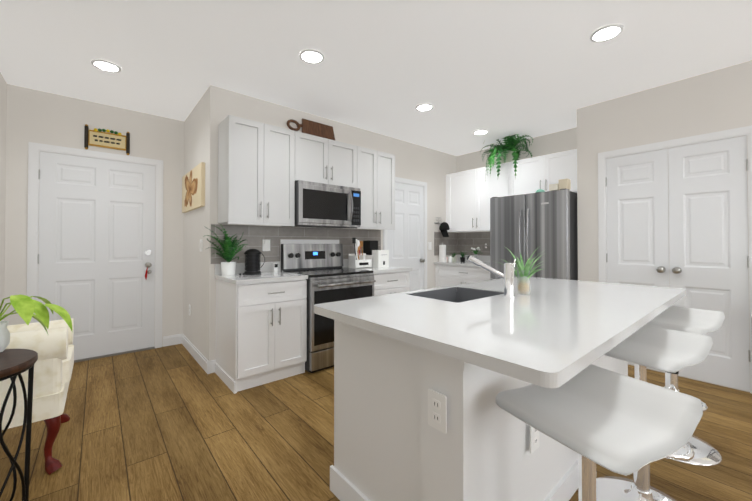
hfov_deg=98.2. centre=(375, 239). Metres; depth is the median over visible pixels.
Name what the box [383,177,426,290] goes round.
hall door
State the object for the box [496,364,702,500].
bar stool
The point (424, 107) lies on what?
recessed light
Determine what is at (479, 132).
recessed light
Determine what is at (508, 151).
potted plant
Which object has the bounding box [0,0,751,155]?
ceiling
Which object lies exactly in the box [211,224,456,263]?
tile backsplash
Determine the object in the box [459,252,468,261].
plant
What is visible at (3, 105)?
wall
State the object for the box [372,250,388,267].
tin
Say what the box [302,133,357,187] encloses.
upper cabinet
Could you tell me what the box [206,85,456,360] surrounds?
wall
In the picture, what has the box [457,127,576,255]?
wall
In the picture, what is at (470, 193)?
upper cabinet
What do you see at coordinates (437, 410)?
outlet
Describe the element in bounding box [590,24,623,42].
recessed light
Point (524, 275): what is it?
potted plant
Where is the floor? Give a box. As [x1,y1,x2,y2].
[0,344,751,500]
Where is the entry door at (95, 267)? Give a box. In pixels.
[27,142,162,362]
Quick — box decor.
[287,118,334,139]
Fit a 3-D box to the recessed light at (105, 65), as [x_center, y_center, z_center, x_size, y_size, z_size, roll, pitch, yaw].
[-2.258,-1.452,2.729,0.196,0.011,0.196,1,-1,-41]
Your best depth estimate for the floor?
2.00 m
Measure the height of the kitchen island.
0.880 m
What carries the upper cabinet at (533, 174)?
attached to the wall at (559, 141)
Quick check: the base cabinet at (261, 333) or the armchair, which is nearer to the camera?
the armchair
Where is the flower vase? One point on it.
(475, 251)
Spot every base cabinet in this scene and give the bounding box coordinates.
[215,271,408,393]
[435,264,489,287]
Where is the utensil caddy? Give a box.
[349,238,371,268]
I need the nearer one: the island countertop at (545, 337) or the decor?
the island countertop at (545, 337)
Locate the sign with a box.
[84,124,129,154]
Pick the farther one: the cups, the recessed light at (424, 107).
the cups
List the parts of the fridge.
items on top of the fridge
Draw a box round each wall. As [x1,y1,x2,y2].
[0,72,6,320]
[4,84,183,346]
[182,91,206,357]
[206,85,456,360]
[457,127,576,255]
[577,60,751,391]
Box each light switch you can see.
[200,239,202,250]
[428,242,431,249]
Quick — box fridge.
[490,179,577,279]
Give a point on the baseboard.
(206, 365)
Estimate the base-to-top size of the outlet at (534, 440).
0.120 m
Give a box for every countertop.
[215,259,411,284]
[314,277,685,387]
[434,255,489,266]
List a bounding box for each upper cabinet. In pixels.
[218,115,301,225]
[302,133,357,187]
[354,146,394,229]
[446,161,513,231]
[514,149,576,194]
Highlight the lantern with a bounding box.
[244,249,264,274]
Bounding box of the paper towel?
[439,243,445,261]
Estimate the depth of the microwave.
3.41 m
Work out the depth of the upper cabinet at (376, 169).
3.96 m
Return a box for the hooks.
[434,217,449,236]
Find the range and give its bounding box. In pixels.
[281,244,375,372]
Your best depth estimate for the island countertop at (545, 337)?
1.27 m
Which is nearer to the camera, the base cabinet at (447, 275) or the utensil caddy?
the utensil caddy
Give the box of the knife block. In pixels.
[363,241,377,254]
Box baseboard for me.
[180,334,212,373]
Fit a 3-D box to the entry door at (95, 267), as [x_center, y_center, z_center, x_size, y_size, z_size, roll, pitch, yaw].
[-2.895,0.158,3.441,1.090,2.182,0.081,1,-1,-41]
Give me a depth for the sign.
3.49 m
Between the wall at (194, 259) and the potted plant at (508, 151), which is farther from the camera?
the potted plant at (508, 151)
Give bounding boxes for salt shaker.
[272,263,277,271]
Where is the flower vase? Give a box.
[469,247,480,258]
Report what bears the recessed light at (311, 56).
in the ceiling
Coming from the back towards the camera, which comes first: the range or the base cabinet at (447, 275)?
the base cabinet at (447, 275)
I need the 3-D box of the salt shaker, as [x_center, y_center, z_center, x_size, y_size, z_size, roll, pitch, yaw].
[-1.031,0.287,3.329,0.040,0.090,0.055,1,-1,-41]
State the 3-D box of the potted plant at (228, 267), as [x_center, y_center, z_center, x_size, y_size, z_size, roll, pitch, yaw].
[-1.335,0.092,2.925,0.303,0.471,0.420,1,-1,-41]
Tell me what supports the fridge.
on the floor
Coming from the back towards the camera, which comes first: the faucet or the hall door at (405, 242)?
the hall door at (405, 242)
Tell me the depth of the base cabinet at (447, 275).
4.84 m
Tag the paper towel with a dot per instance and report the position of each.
(442, 251)
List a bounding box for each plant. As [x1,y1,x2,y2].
[0,294,71,351]
[203,224,247,275]
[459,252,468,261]
[481,134,532,181]
[493,248,543,294]
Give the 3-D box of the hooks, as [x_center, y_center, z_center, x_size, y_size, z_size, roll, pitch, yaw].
[1.070,-0.202,5.194,0.240,0.320,0.153,1,-1,-41]
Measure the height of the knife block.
0.330 m
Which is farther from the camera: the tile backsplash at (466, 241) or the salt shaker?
the tile backsplash at (466, 241)
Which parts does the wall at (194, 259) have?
canvas picture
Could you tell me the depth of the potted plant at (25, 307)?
1.40 m
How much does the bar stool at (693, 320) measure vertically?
0.810 m
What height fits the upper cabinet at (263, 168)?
0.940 m
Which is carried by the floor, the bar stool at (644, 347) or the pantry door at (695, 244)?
the bar stool at (644, 347)
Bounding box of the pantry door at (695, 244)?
[598,125,751,393]
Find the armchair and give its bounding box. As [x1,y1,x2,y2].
[0,318,73,474]
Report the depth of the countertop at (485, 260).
5.03 m
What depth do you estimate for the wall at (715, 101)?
3.14 m
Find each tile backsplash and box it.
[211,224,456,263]
[457,232,489,255]
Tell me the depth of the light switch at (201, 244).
3.25 m
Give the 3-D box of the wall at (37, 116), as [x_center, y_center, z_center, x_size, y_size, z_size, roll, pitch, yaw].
[-2.889,-0.099,3.584,1.570,2.700,0.120,1,-1,-41]
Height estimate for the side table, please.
0.745 m
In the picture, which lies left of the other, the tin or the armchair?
the armchair
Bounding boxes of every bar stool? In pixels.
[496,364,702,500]
[596,325,712,500]
[645,306,724,465]
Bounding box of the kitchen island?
[327,317,627,500]
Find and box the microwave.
[289,180,360,227]
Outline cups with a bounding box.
[443,256,451,261]
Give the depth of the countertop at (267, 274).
3.08 m
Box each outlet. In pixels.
[428,389,446,433]
[530,426,539,453]
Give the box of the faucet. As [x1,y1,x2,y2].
[467,255,515,297]
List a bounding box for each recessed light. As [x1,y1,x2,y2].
[91,59,120,72]
[299,49,323,63]
[416,103,433,110]
[473,129,487,134]
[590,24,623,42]
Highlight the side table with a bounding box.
[0,349,37,500]
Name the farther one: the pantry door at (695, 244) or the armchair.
the pantry door at (695, 244)

